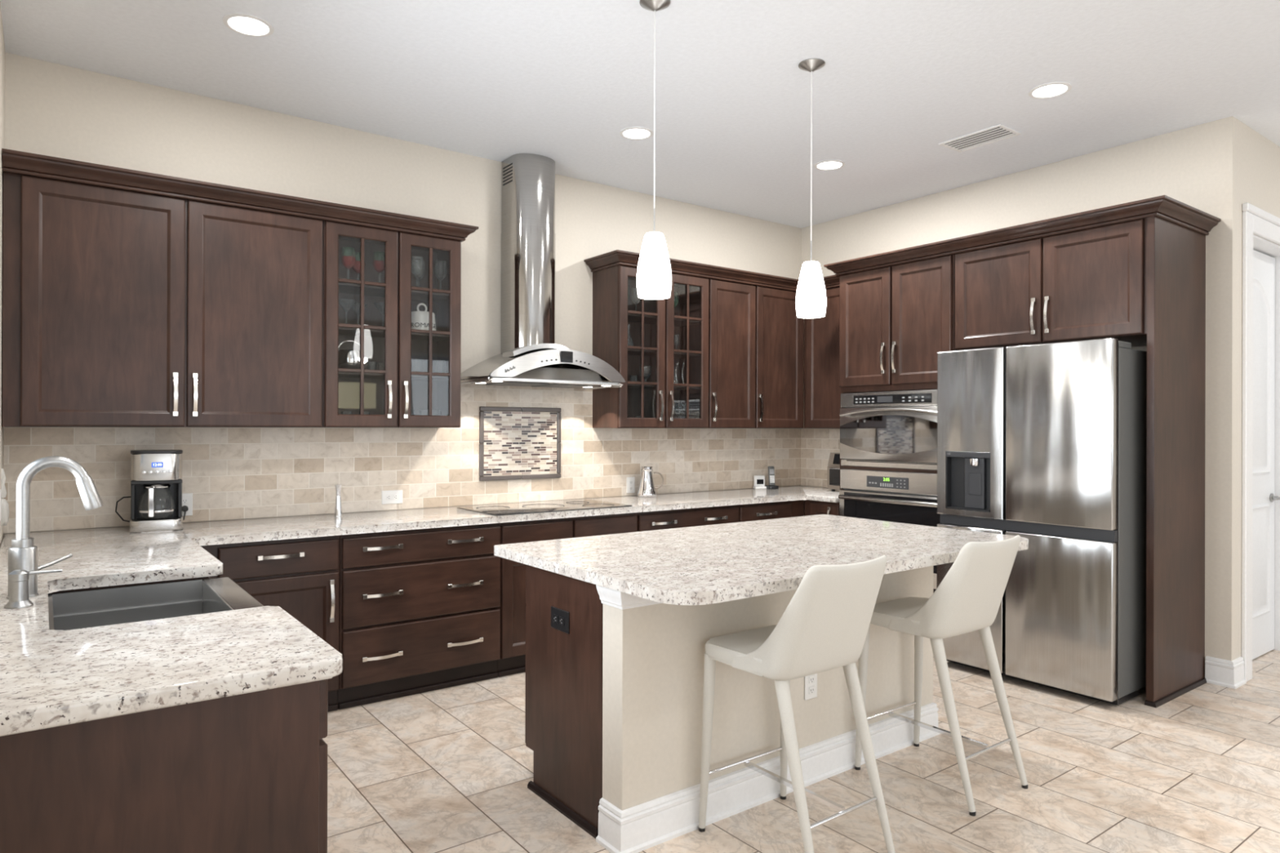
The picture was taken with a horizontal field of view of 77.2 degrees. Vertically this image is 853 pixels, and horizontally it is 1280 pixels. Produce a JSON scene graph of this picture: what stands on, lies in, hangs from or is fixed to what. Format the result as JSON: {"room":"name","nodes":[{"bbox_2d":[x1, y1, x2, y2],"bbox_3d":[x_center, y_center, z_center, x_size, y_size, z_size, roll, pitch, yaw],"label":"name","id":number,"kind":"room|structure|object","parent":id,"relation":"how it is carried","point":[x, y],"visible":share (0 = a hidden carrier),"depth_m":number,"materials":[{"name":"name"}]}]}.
{"room":"kitchen","nodes":[
{"label":"kitchen","id":0,"kind":"room"},
{"bbox_2d":[0,2,5,546],"bbox_3d":[-0.231,-0.150,-0.050,0.150,3.112,9.150,0,0,-37],"label":"wall","id":1,"kind":"structure","parent":0,"point":[2,53],"depth_m":3.39,"materials":[{"name":"beige paint"}]},
{"bbox_2d":[0,468,8,526],"bbox_3d":[-2.595,0.288,3.271,0.032,0.237,0.076,0,0,-37],"label":"plug","id":2,"kind":"object","parent":1,"relation":"attached to","point":[4,505],"visible":1,"depth_m":3.26,"materials":[{"name":"white plastic"}]},
{"bbox_2d":[3,52,801,536],"bbox_3d":[-0.870,-0.147,5.274,5.491,3.112,0.150,0,0,-37],"label":"wall","id":3,"kind":"structure","parent":0,"point":[52,109],"depth_m":4.67,"materials":[{"name":"beige paint"}]},
{"bbox_2d":[1,171,323,427],"bbox_3d":[-2.266,-0.547,3.911,1.318,1.100,0.364,0,0,-37],"label":"upper cabinet","id":4,"kind":"object","parent":3,"relation":"attached to","point":[122,308],"visible":1,"depth_m":3.74,"materials":[{"name":"brown wood"}]},
{"bbox_2d":[1,148,478,242],"bbox_3d":[-1.917,-1.119,4.148,2.158,0.078,0.400,0,0,-37],"label":"crown molding","id":5,"kind":"structure","parent":4,"relation":"attached to","point":[13,161],"depth_m":3.85,"materials":[{"name":"brown wood"}]},
{"bbox_2d":[322,219,461,427],"bbox_3d":[-1.429,-0.544,4.535,0.767,1.100,0.364,0,0,-37],"label":"upper cabinet","id":6,"kind":"object","parent":3,"relation":"attached to","point":[389,393],"visible":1,"depth_m":4.54,"materials":[{"name":"brown wood"}]},
{"bbox_2d":[338,298,356,321],"bbox_3d":[-1.606,-0.614,4.381,0.106,0.152,0.105,0,0,-37],"label":"martini glass","id":7,"kind":"object","parent":6,"relation":"on","point":[350,302],"visible":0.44,"depth_m":4.40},
{"bbox_2d":[341,247,355,279],"bbox_3d":[-1.597,-0.876,4.388,0.076,0.200,0.075,0,0,-37],"label":"goblet","id":8,"kind":"object","parent":6,"relation":"on","point":[353,264],"visible":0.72,"depth_m":4.40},
{"bbox_2d":[341,256,355,268],"bbox_3d":[-1.597,-0.895,4.388,0.076,0.062,0.075,0,0,-37],"label":"bowl","id":9,"kind":"object","parent":8,"relation":"on","point":[353,264],"depth_m":4.40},
{"bbox_2d":[337,340,364,368],"bbox_3d":[-1.602,-0.389,4.434,0.156,0.178,0.156,0,0,-37],"label":"ice bucket","id":10,"kind":"object","parent":6,"relation":"on","point":[348,358],"visible":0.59,"depth_m":4.37,"materials":[{"name":"silver metal"}]},
{"bbox_2d":[351,252,365,279],"bbox_3d":[-1.589,-0.876,4.519,0.076,0.200,0.075,0,0,-37],"label":"goblet","id":11,"kind":"object","parent":6,"relation":"on","point":[356,253],"visible":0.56,"depth_m":4.53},
{"bbox_2d":[351,261,365,273],"bbox_3d":[-1.589,-0.895,4.519,0.076,0.062,0.075,0,0,-37],"label":"bowl","id":12,"kind":"object","parent":11,"relation":"on","point":[356,262],"depth_m":4.53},
{"bbox_2d":[351,302,368,324],"bbox_3d":[-1.589,-0.614,4.518,0.106,0.152,0.105,0,0,-37],"label":"martini glass","id":13,"kind":"object","parent":6,"relation":"on","point":[353,307],"visible":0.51,"depth_m":4.54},
{"bbox_2d":[367,361,377,369],"bbox_3d":[-1.496,-0.330,4.476,0.052,0.061,0.052,0,0,-37],"label":"tumbler","id":14,"kind":"object","parent":6,"relation":"on","point":[375,366],"visible":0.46,"depth_m":4.48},
{"bbox_2d":[372,251,385,272],"bbox_3d":[-1.463,-0.875,4.500,0.076,0.200,0.075,0,0,-37],"label":"goblet","id":15,"kind":"object","parent":6,"relation":"on","point":[375,252],"visible":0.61,"depth_m":4.51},
{"bbox_2d":[372,260,384,272],"bbox_3d":[-1.463,-0.895,4.500,0.076,0.062,0.075,0,0,-37],"label":"bowl","id":16,"kind":"object","parent":15,"relation":"on","point":[376,261],"depth_m":4.51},
{"bbox_2d":[373,302,384,321],"bbox_3d":[-1.442,-0.614,4.497,0.106,0.152,0.105,0,0,-37],"label":"martini glass","id":17,"kind":"object","parent":6,"relation":"on","point":[377,305],"visible":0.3,"depth_m":4.51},
{"bbox_2d":[337,371,448,380],"bbox_3d":[-1.449,-0.290,4.560,0.729,0.018,0.272,0,0,-37],"label":"shelf","id":18,"kind":"object","parent":6,"relation":"attached to","point":[342,375],"depth_m":4.56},
{"bbox_2d":[338,281,448,302],"bbox_3d":[-1.448,-0.766,4.561,0.729,0.018,0.272,0,0,-37],"label":"shelf","id":19,"kind":"object","parent":6,"relation":"attached to","point":[346,290],"depth_m":4.57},
{"bbox_2d":[338,326,448,341],"bbox_3d":[-1.448,-0.528,4.561,0.729,0.018,0.272,0,0,-37],"label":"shelf","id":20,"kind":"object","parent":6,"relation":"attached to","point":[344,333],"depth_m":4.57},
{"bbox_2d":[411,359,422,372],"bbox_3d":[-1.290,-0.342,4.617,0.075,0.087,0.074,0,0,-37],"label":"tumbler","id":21,"kind":"object","parent":6,"relation":"on","point":[421,360],"visible":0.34,"depth_m":4.64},
{"bbox_2d":[411,256,423,285],"bbox_3d":[-1.282,-0.874,4.610,0.074,0.198,0.073,0,0,-37],"label":"goblet","id":22,"kind":"object","parent":6,"relation":"on","point":[412,257],"visible":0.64,"depth_m":4.63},
{"bbox_2d":[413,260,425,287],"bbox_3d":[-1.302,-0.874,4.720,0.074,0.198,0.073,0,0,-37],"label":"goblet","id":23,"kind":"object","parent":6,"relation":"on","point":[414,261],"visible":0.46,"depth_m":4.74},
{"bbox_2d":[414,360,427,372],"bbox_3d":[-1.284,-0.342,4.709,0.075,0.087,0.074,0,0,-37],"label":"tumbler","id":24,"kind":"object","parent":6,"relation":"on","point":[426,362],"visible":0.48,"depth_m":4.73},
{"bbox_2d":[411,302,436,330],"bbox_3d":[-1.266,-0.627,4.654,0.176,0.180,0.176,0,0,-37],"label":"crock","id":25,"kind":"object","parent":6,"relation":"on","point":[420,319],"visible":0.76,"depth_m":4.58,"materials":[{"name":"white ceramic"}]},
{"bbox_2d":[432,360,445,373],"bbox_3d":[-1.178,-0.342,4.701,0.075,0.087,0.074,0,0,-37],"label":"tumbler","id":26,"kind":"object","parent":6,"relation":"on","point":[433,362],"visible":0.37,"depth_m":4.72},
{"bbox_2d":[434,260,447,289],"bbox_3d":[-1.176,-0.874,4.726,0.074,0.198,0.073,0,0,-37],"label":"goblet","id":27,"kind":"object","parent":6,"relation":"on","point":[436,261],"visible":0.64,"depth_m":4.74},
{"bbox_2d":[3,384,800,533],"bbox_3d":[-0.767,0.102,5.253,5.333,0.786,0.008,0,0,-37],"label":"wall tile","id":28,"kind":"structure","parent":3,"relation":"attached to","point":[229,473],"depth_m":4.67,"materials":[{"name":"tile"}]},
{"bbox_2d":[182,493,192,515],"bbox_3d":[-2.320,0.398,4.083,0.072,0.115,0.009,0,0,-37],"label":"wall outlet","id":29,"kind":"object","parent":28,"relation":"attached to","point":[187,498],"visible":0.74,"depth_m":4.09,"materials":[{"name":"white plastic"}]},
{"bbox_2d":[182,497,188,503],"bbox_3d":[-2.318,0.377,4.081,0.033,0.029,0.002,0,0,-37],"label":"receptacle","id":30,"kind":"object","parent":29,"relation":"attached to","point":[184,500],"depth_m":4.08,"materials":[{"name":"white"}]},
{"bbox_2d":[381,489,402,504],"bbox_3d":[-1.460,0.416,4.725,0.126,0.080,0.009,0,0,-37],"label":"wall outlet","id":31,"kind":"object","parent":28,"relation":"attached to","point":[395,496],"visible":1,"depth_m":4.72,"materials":[{"name":"white plastic"}]},
{"bbox_2d":[386,494,391,499],"bbox_3d":[-1.475,0.416,4.710,0.033,0.029,0.002,0,0,-37],"label":"receptacle","id":32,"kind":"object","parent":31,"relation":"attached to","point":[388,496],"depth_m":4.71,"materials":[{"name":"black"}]},
{"bbox_2d":[393,494,399,499],"bbox_3d":[-1.442,0.416,4.735,0.033,0.029,0.002,0,0,-37],"label":"receptacle","id":33,"kind":"object","parent":31,"relation":"attached to","point":[395,496],"depth_m":4.73,"materials":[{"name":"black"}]},
{"bbox_2d":[479,406,560,480],"bbox_3d":[-0.774,0.110,5.231,0.596,0.470,0.016,0,0,-37],"label":"mosaic panel","id":34,"kind":"object","parent":28,"relation":"attached to","point":[517,443],"visible":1,"depth_m":5.22,"materials":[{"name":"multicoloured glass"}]},
{"bbox_2d":[626,476,635,493],"bbox_3d":[-0.066,0.421,5.764,0.072,0.115,0.009,0,0,-37],"label":"wall outlet","id":35,"kind":"object","parent":28,"relation":"attached to","point":[631,480],"visible":1,"depth_m":5.76,"materials":[{"name":"white plastic"}]},
{"bbox_2d":[460,153,625,389],"bbox_3d":[-0.601,-0.978,5.010,0.942,1.448,0.576,0,0,-37],"label":"range hood","id":36,"kind":"object","parent":3,"relation":"attached to","point":[530,355],"visible":0.98,"depth_m":5.01,"materials":[{"name":"silver metal"}]},
{"bbox_2d":[592,264,708,428],"bbox_3d":[0.096,-0.538,5.672,0.794,1.100,0.364,0,0,-37],"label":"upper cabinet","id":37,"kind":"object","parent":3,"relation":"attached to","point":[654,324],"visible":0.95,"depth_m":5.58,"materials":[{"name":"brown wood"}]},
{"bbox_2d":[628,324,633,346],"bbox_3d":[-0.085,-0.619,5.553,0.088,0.172,0.087,0,0,-37],"label":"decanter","id":38,"kind":"object","parent":37,"relation":"on","point":[632,341],"visible":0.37,"depth_m":5.57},
{"bbox_2d":[631,287,640,311],"bbox_3d":[-0.028,-0.869,5.620,0.074,0.198,0.073,0,0,-37],"label":"goblet","id":39,"kind":"object","parent":37,"relation":"on","point":[632,298],"visible":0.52,"depth_m":5.63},
{"bbox_2d":[640,365,651,382],"bbox_3d":[0.039,-0.360,5.646,0.083,0.132,0.082,0,0,-37],"label":"goblet","id":40,"kind":"object","parent":37,"relation":"on","point":[650,366],"visible":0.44,"depth_m":5.66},
{"bbox_2d":[627,312,700,326],"bbox_3d":[0.077,-0.760,5.698,0.756,0.018,0.272,0,0,-37],"label":"shelf","id":41,"kind":"object","parent":37,"relation":"attached to","point":[633,319],"depth_m":5.76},
{"bbox_2d":[627,348,700,358],"bbox_3d":[0.077,-0.522,5.698,0.756,0.018,0.272,0,0,-37],"label":"shelf","id":42,"kind":"object","parent":37,"relation":"attached to","point":[632,353],"depth_m":5.74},
{"bbox_2d":[627,383,700,390],"bbox_3d":[0.076,-0.284,5.698,0.756,0.018,0.272,0,0,-37],"label":"shelf","id":43,"kind":"object","parent":37,"relation":"attached to","point":[630,386],"depth_m":5.75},
{"bbox_2d":[674,292,678,307],"bbox_3d":[0.241,-0.869,5.795,0.074,0.198,0.073,0,0,-37],"label":"goblet","id":44,"kind":"object","parent":37,"relation":"on","point":[677,302],"visible":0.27,"depth_m":5.81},
{"bbox_2d":[674,334,679,346],"bbox_3d":[0.264,-0.596,5.788,0.048,0.130,0.048,0,0,-37],"label":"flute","id":45,"kind":"object","parent":37,"relation":"on","point":[674,335],"visible":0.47,"depth_m":5.80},
{"bbox_2d":[675,402,689,417],"bbox_3d":[0.311,-0.089,5.824,0.104,0.165,0.103,0,0,-37],"label":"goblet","id":46,"kind":"object","parent":37,"relation":"in","point":[677,403],"visible":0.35,"depth_m":5.85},
{"bbox_2d":[584,249,839,291],"bbox_3d":[0.669,-1.110,5.729,2.044,0.078,0.686,0,0,-28],"label":"crown molding","id":47,"kind":"structure","parent":37,"relation":"attached to","point":[617,257],"depth_m":5.75,"materials":[{"name":"brown wood"}]},
{"bbox_2d":[706,278,804,428],"bbox_3d":[0.827,-0.536,6.217,1.026,1.100,0.364,0,0,-37],"label":"upper cabinet","id":48,"kind":"object","parent":3,"relation":"attached to","point":[756,333],"visible":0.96,"depth_m":6.06,"materials":[{"name":"brown wood"}]},
{"bbox_2d":[0,0,1279,228],"bbox_3d":[3.473,-1.743,2.803,9.491,0.100,9.300,0,0,-37],"label":"ceiling","id":49,"kind":"structure","parent":0,"point":[560,81],"depth_m":3.87,"materials":[{"name":"paint"}]},
{"bbox_2d":[222,13,274,36],"bbox_3d":[-1.664,-1.704,3.407,0.196,0.006,0.196,0,0,-37],"label":"recessed light","id":50,"kind":"object","parent":49,"relation":"in","point":[246,24],"visible":1,"depth_m":3.40,"materials":[{"name":"white"}]},
{"bbox_2d":[619,126,653,139],"bbox_3d":[-0.019,-1.698,4.646,0.196,0.006,0.196,0,0,-37],"label":"recessed light","id":51,"kind":"object","parent":49,"relation":"in","point":[635,132],"visible":1,"depth_m":4.64,"materials":[{"name":"white"}]},
{"bbox_2d":[636,0,671,299],"bbox_3d":[0.058,-1.111,3.213,0.141,1.184,0.141,0,0,-7],"label":"pendant light","id":52,"kind":"object","parent":49,"relation":"hanging from","point":[654,276],"visible":1,"depth_m":3.17,"materials":[{"name":"glass"}]},
{"bbox_2d":[640,294,667,298],"bbox_3d":[0.057,-0.524,3.212,0.117,0.002,0.117,0,0,-37],"label":"diffuser","id":53,"kind":"object","parent":52,"relation":"attached to","point":[642,296],"depth_m":3.23,"materials":[{"name":"white"}]},
{"bbox_2d":[795,57,826,318],"bbox_3d":[0.804,-1.108,3.760,0.141,1.184,0.141,0,0,-7],"label":"pendant light","id":54,"kind":"object","parent":49,"relation":"hanging from","point":[811,295],"visible":1,"depth_m":3.72,"materials":[{"name":"glass"}]},
{"bbox_2d":[798,315,822,317],"bbox_3d":[0.802,-0.521,3.760,0.117,0.002,0.117,0,0,-37],"label":"diffuser","id":55,"kind":"object","parent":54,"relation":"attached to","point":[799,316],"depth_m":3.78,"materials":[{"name":"white"}]},
{"bbox_2d":[813,160,844,170],"bbox_3d":[1.229,-1.694,5.199,0.196,0.006,0.196,0,0,-37],"label":"recessed light","id":56,"kind":"object","parent":49,"relation":"in","point":[827,165],"visible":1,"depth_m":5.20,"materials":[{"name":"white"}]},
{"bbox_2d":[938,124,1022,152],"bbox_3d":[1.996,-1.692,4.715,0.230,0.008,0.390,0,0,-37],"label":"ceiling vent","id":57,"kind":"object","parent":49,"relation":"in","point":[999,132],"visible":1,"depth_m":4.71,"materials":[{"name":"grey plastic"}]},
{"bbox_2d":[1028,81,1071,98],"bbox_3d":[2.067,-1.692,4.040,0.196,0.006,0.196,0,0,-37],"label":"recessed light","id":58,"kind":"object","parent":49,"relation":"in","point":[1050,90],"visible":1,"depth_m":4.03,"materials":[{"name":"white"}]},
{"bbox_2d":[321,649,1279,852],"bbox_3d":[3.463,1.469,2.800,9.491,0.100,9.300,0,0,-37],"label":"floor","id":59,"kind":"structure","parent":0,"point":[449,770],"depth_m":3.17,"materials":[{"name":"tile"}]},
{"bbox_2d":[48,576,210,594],"bbox_3d":[-2.005,0.966,3.012,0.670,0.874,0.836,0,0,-37],"label":"base cabinet","id":60,"kind":"object","parent":59,"relation":"on","point":[206,577],"visible":0.09,"depth_m":2.70,"materials":[{"name":"brown wood"}]},
{"bbox_2d":[0,679,328,852],"bbox_3d":[-1.093,0.968,1.759,0.635,0.874,0.575,0,0,-37],"label":"base cabinet","id":61,"kind":"object","parent":59,"relation":"on","point":[246,772],"visible":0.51,"depth_m":1.55,"materials":[{"name":"brown wood"}]},
{"bbox_2d":[200,535,339,711],"bbox_3d":[-1.923,0.967,3.980,0.680,0.874,0.666,0,0,-37],"label":"base cabinet","id":62,"kind":"object","parent":59,"relation":"on","point":[300,576],"visible":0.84,"depth_m":3.83,"materials":[{"name":"brown wood"}]},
{"bbox_2d":[337,523,500,709],"bbox_3d":[-1.300,0.970,4.445,0.872,0.874,0.666,0,0,-37],"label":"base cabinet","id":63,"kind":"object","parent":59,"relation":"on","point":[420,611],"visible":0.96,"depth_m":4.18,"materials":[{"name":"brown wood"}]},
{"bbox_2d":[524,564,603,838],"bbox_3d":[0.344,0.973,3.462,1.660,0.874,0.596,0,0,-37],"label":"base cabinet","id":64,"kind":"object","parent":59,"relation":"on","point":[563,689],"visible":0.26,"depth_m":2.92,"materials":[{"name":"brown wood"}]},
{"bbox_2d":[551,605,568,634],"bbox_3d":[-0.297,0.713,2.955,0.009,0.080,0.126,0,0,-37],"label":"wall outlet","id":65,"kind":"object","parent":64,"relation":"attached to","point":[559,617],"visible":1,"depth_m":2.95,"materials":[{"name":"black plastic"}]},
{"bbox_2d":[553,613,558,623],"bbox_3d":[-0.311,0.713,2.971,0.002,0.029,0.033,0,0,-37],"label":"receptacle","id":66,"kind":"object","parent":65,"relation":"attached to","point":[555,615],"depth_m":2.97,"materials":[{"name":"grey"}]},
{"bbox_2d":[559,616,564,626],"bbox_3d":[-0.286,0.713,2.937,0.002,0.029,0.033,0,0,-37],"label":"receptacle","id":67,"kind":"object","parent":65,"relation":"attached to","point":[561,618],"depth_m":2.94,"materials":[{"name":"grey"}]},
{"bbox_2d":[493,514,1028,605],"bbox_3d":[0.586,0.516,3.452,2.075,0.038,1.232,0,0,-37],"label":"countertop","id":68,"kind":"structure","parent":64,"relation":"on","point":[716,563],"depth_m":3.13,"materials":[{"name":"white stone"}]},
{"bbox_2d":[497,512,637,677],"bbox_3d":[-0.568,0.972,4.991,0.950,0.874,0.666,0,0,-37],"label":"base cabinet","id":69,"kind":"object","parent":59,"relation":"on","point":[512,660],"visible":0.12,"depth_m":4.56,"materials":[{"name":"brown wood"}]},
{"bbox_2d":[0,485,839,736],"bbox_3d":[0.109,0.515,4.077,5.330,0.038,2.922,0,0,-37],"label":"countertop","id":70,"kind":"structure","parent":69,"relation":"on","point":[49,678],"depth_m":1.91,"materials":[{"name":"white stone"}]},
{"bbox_2d":[4,568,62,608],"bbox_3d":[-1.665,0.440,2.200,0.128,0.099,0.064,0,0,-37],"label":"soap dispenser","id":71,"kind":"object","parent":70,"relation":"on","point":[19,593],"visible":1,"depth_m":2.17,"materials":[{"name":"silver metal"}]},
{"bbox_2d":[6,456,102,599],"bbox_3d":[-1.729,0.288,2.370,0.228,0.403,0.112,0,0,-41],"label":"kitchen faucet","id":72,"kind":"object","parent":70,"relation":"on","point":[23,553],"visible":0.94,"depth_m":2.30,"materials":[{"name":"silver metal"}]},
{"bbox_2d":[115,449,188,532],"bbox_3d":[-2.299,0.302,3.870,0.293,0.374,0.339,0,0,38],"label":"coffee maker","id":73,"kind":"object","parent":70,"relation":"on","point":[156,475],"visible":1,"depth_m":3.77,"materials":[{"name":"silver metal"}]},
{"bbox_2d":[48,577,263,630],"bbox_3d":[-1.439,0.665,2.386,0.522,0.258,0.803,0,0,-37],"label":"sink","id":74,"kind":"object","parent":70,"relation":"in","point":[122,605],"visible":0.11,"depth_m":2.66,"materials":[{"name":"silver metal"}]},
{"bbox_2d":[48,579,203,630],"bbox_3d":[-1.473,0.656,2.361,0.436,0.240,0.803,0,0,-37],"label":"basin","id":75,"kind":"object","parent":74,"relation":"in","point":[122,605],"depth_m":2.67,"materials":[{"name":"silver metal"}]},
{"bbox_2d":[333,484,342,516],"bbox_3d":[-1.649,0.403,4.381,0.045,0.176,0.045,0,0,-37],"label":"salt mill","id":76,"kind":"object","parent":70,"relation":"on","point":[338,507],"visible":1,"depth_m":4.37,"materials":[{"name":"silver metal"}]},
{"bbox_2d":[457,499,631,515],"bbox_3d":[-0.578,0.491,4.913,0.940,0.006,0.524,0,0,-37],"label":"cooktop","id":77,"kind":"object","parent":70,"relation":"in","point":[575,504],"visible":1,"depth_m":4.85,"materials":[{"name":"black glass"}]},
{"bbox_2d":[636,466,663,497],"bbox_3d":[0.061,0.391,5.726,0.144,0.213,0.180,0,0,37],"label":"thermal carafe","id":78,"kind":"object","parent":70,"relation":"on","point":[646,487],"visible":1,"depth_m":5.67,"materials":[{"name":"silver metal"}]},
{"bbox_2d":[753,475,766,488],"bbox_3d":[0.967,0.448,6.463,0.096,0.105,0.060,0,0,-12],"label":"desk clock","id":79,"kind":"object","parent":70,"relation":"on","point":[758,480],"visible":1,"depth_m":6.46,"materials":[{"name":"white plastic"}]},
{"bbox_2d":[765,466,778,488],"bbox_3d":[1.064,0.411,6.445,0.084,0.180,0.095,0,0,-12],"label":"cordless phone","id":80,"kind":"object","parent":70,"relation":"on","point":[771,485],"visible":1,"depth_m":6.45,"materials":[{"name":"black plastic"}]},
{"bbox_2d":[826,452,839,491],"bbox_3d":[1.665,0.352,6.138,0.311,0.300,0.385,0,0,-37],"label":"toaster oven","id":81,"kind":"object","parent":70,"relation":"on","point":[833,464],"visible":0.23,"depth_m":6.17,"materials":[{"name":"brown metal"}]},
{"bbox_2d":[827,452,839,466],"bbox_3d":[1.677,0.252,6.147,0.282,0.100,0.377,0,0,-37],"label":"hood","id":82,"kind":"object","parent":81,"relation":"attached to","point":[834,457],"depth_m":6.17,"materials":[{"name":"black plastic"}]},
{"bbox_2d":[636,505,738,531],"bbox_3d":[0.165,0.975,5.537,0.874,0.874,0.666,0,0,-37],"label":"base cabinet","id":83,"kind":"object","parent":59,"relation":"on","point":[686,517],"visible":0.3,"depth_m":5.28,"materials":[{"name":"brown wood"}]},
{"bbox_2d":[595,565,940,852],"bbox_3d":[0.450,0.973,3.432,1.815,0.875,0.713,0,0,-37],"label":"island base","id":84,"kind":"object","parent":59,"relation":"on","point":[653,652],"depth_m":2.86,"materials":[{"name":"beige paint"}]},
{"bbox_2d":[804,673,817,700],"bbox_3d":[0.681,1.026,3.188,0.072,0.115,0.009,0,0,-37],"label":"wall outlet","id":85,"kind":"object","parent":84,"relation":"attached to","point":[811,681],"visible":0.92,"depth_m":3.18,"materials":[{"name":"white plastic"}]},
{"bbox_2d":[808,675,814,683],"bbox_3d":[0.683,1.005,3.186,0.033,0.029,0.002,0,0,-37],"label":"receptacle","id":86,"kind":"object","parent":85,"relation":"attached to","point":[811,677],"depth_m":3.18,"materials":[{"name":"white"}]},
{"bbox_2d":[808,685,814,693],"bbox_3d":[0.683,1.047,3.186,0.033,0.029,0.002,0,0,-37],"label":"receptacle","id":87,"kind":"object","parent":85,"relation":"attached to","point":[811,688],"depth_m":3.18,"materials":[{"name":"white"}]},
{"bbox_2d":[737,499,803,522],"bbox_3d":[0.786,0.977,6.001,0.673,0.874,0.666,0,0,-37],"label":"base cabinet","id":88,"kind":"object","parent":59,"relation":"on","point":[771,510],"visible":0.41,"depth_m":5.74,"materials":[{"name":"brown wood"}]},
{"bbox_2d":[698,555,895,852],"bbox_3d":[0.530,0.916,2.719,0.431,0.989,0.521,0,0,-37],"label":"counter stool","id":89,"kind":"object","parent":59,"relation":"on","point":[824,625],"visible":1,"depth_m":2.56,"materials":[{"name":"white plastic"}]},
{"bbox_2d":[804,499,839,515],"bbox_3d":[1.562,0.979,6.016,0.696,0.874,0.346,0,0,-37],"label":"base cabinet","id":90,"kind":"object","parent":59,"relation":"on","point":[811,507],"visible":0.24,"depth_m":5.83,"materials":[{"name":"brown wood"}]},
{"bbox_2d":[839,253,959,593],"bbox_3d":[1.927,0.167,5.514,0.716,2.500,0.888,0,0,-37],"label":"tall cabinet","id":91,"kind":"object","parent":59,"relation":"on","point":[895,321],"visible":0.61,"depth_m":5.29,"materials":[{"name":"brown wood"}]},
{"bbox_2d":[839,389,937,470],"bbox_3d":[1.871,0.022,5.473,0.656,0.508,0.848,0,0,-37],"label":"microwave","id":92,"kind":"object","parent":91,"relation":"in","point":[897,429],"visible":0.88,"depth_m":5.31,"materials":[{"name":"grey metal"}]},
{"bbox_2d":[844,405,929,462],"bbox_3d":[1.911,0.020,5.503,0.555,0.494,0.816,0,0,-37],"label":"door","id":93,"kind":"structure","parent":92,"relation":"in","point":[846,460],"depth_m":5.44,"materials":[{"name":"grey metal"}]},
{"bbox_2d":[838,468,940,589],"bbox_3d":[1.873,0.663,5.475,0.646,0.726,0.856,0,0,-37],"label":"wall oven","id":94,"kind":"object","parent":91,"relation":"in","point":[903,497],"visible":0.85,"depth_m":5.31,"materials":[{"name":"grey metal"}]},
{"bbox_2d":[844,469,937,497],"bbox_3d":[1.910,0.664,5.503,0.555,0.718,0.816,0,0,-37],"label":"control panel","id":95,"kind":"object","parent":94,"relation":"in","point":[921,484],"depth_m":5.32,"materials":[{"name":"grey metal"}]},
{"bbox_2d":[823,195,1221,276],"bbox_3d":[2.252,-1.106,5.053,0.752,0.078,2.158,0,0,-37],"label":"crown molding","id":96,"kind":"structure","parent":91,"relation":"attached to","point":[1165,207],"depth_m":4.46,"materials":[{"name":"brown wood"}]},
{"bbox_2d":[854,534,1027,816],"bbox_3d":[1.211,0.918,3.227,0.431,0.989,0.521,0,0,-37],"label":"counter stool","id":97,"kind":"object","parent":59,"relation":"on","point":[968,598],"visible":0.98,"depth_m":3.07,"materials":[{"name":"white plastic"}]},
{"bbox_2d":[936,337,1146,705],"bbox_3d":[2.385,0.489,4.619,0.850,1.857,0.979,0,0,-37],"label":"refrigerator","id":98,"kind":"object","parent":59,"relation":"on","point":[1043,444],"visible":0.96,"depth_m":4.21,"materials":[{"name":"grey metal"}]},
{"bbox_2d":[1144,216,1206,707],"bbox_3d":[2.867,0.168,4.268,0.698,2.500,0.054,0,0,-37],"label":"panel","id":99,"kind":"object","parent":59,"relation":"on","point":[1175,253],"visible":0.96,"depth_m":4.21,"materials":[{"name":"brown wood"}]},
{"bbox_2d":[800,116,1242,664],"bbox_3d":[2.318,-0.138,5.717,0.150,3.112,3.250,0,0,-37],"label":"wall","id":100,"kind":"structure","parent":0,"point":[1199,166],"depth_m":4.52,"materials":[{"name":"beige paint"}]},
{"bbox_2d":[800,428,839,487],"bbox_3d":[1.657,0.260,6.468,0.008,0.484,0.957,0,0,-37],"label":"wall tile","id":101,"kind":"structure","parent":100,"relation":"attached to","point":[816,444],"depth_m":6.70,"materials":[{"name":"tile"}]},
{"bbox_2d":[804,286,839,428],"bbox_3d":[1.623,-0.533,6.248,0.329,1.100,0.646,0,0,-37],"label":"upper cabinet","id":102,"kind":"object","parent":100,"relation":"attached to","point":[821,335],"visible":0.44,"depth_m":6.24,"materials":[{"name":"brown wood"}]},
{"bbox_2d":[954,217,1146,350],"bbox_3d":[2.520,-0.779,4.723,0.716,0.607,1.085,0,0,-37],"label":"upper cabinet","id":103,"kind":"object","parent":100,"relation":"attached to","point":[1087,284],"visible":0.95,"depth_m":4.47,"materials":[{"name":"brown wood"}]},
{"bbox_2d":[1204,656,1246,688],"bbox_3d":[3.244,1.349,4.440,0.168,0.142,0.144,0,0,-37],"label":"baseboard","id":104,"kind":"structure","parent":100,"relation":"attached to","point":[1220,672],"depth_m":4.40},
{"bbox_2d":[1241,122,1279,331],"bbox_3d":[4.848,-0.131,5.670,3.850,3.112,0.150,0,0,-37],"label":"wall","id":105,"kind":"structure","parent":0,"point":[1260,156],"depth_m":4.63,"materials":[{"name":"beige paint"}]},
{"bbox_2d":[1241,202,1279,681],"bbox_3d":[3.744,0.091,4.809,1.072,2.660,0.152,0,0,-37],"label":"trim","id":106,"kind":"structure","parent":105,"relation":"attached to","point":[1257,221],"depth_m":4.48,"materials":[{"name":"wood"}]},
{"bbox_2d":[1252,249,1279,659],"bbox_3d":[3.720,0.171,4.847,0.820,2.485,0.092,0,0,-37],"label":"door","id":107,"kind":"structure","parent":105,"relation":"in","point":[1264,499],"depth_m":4.95,"materials":[{"name":"white paint"}]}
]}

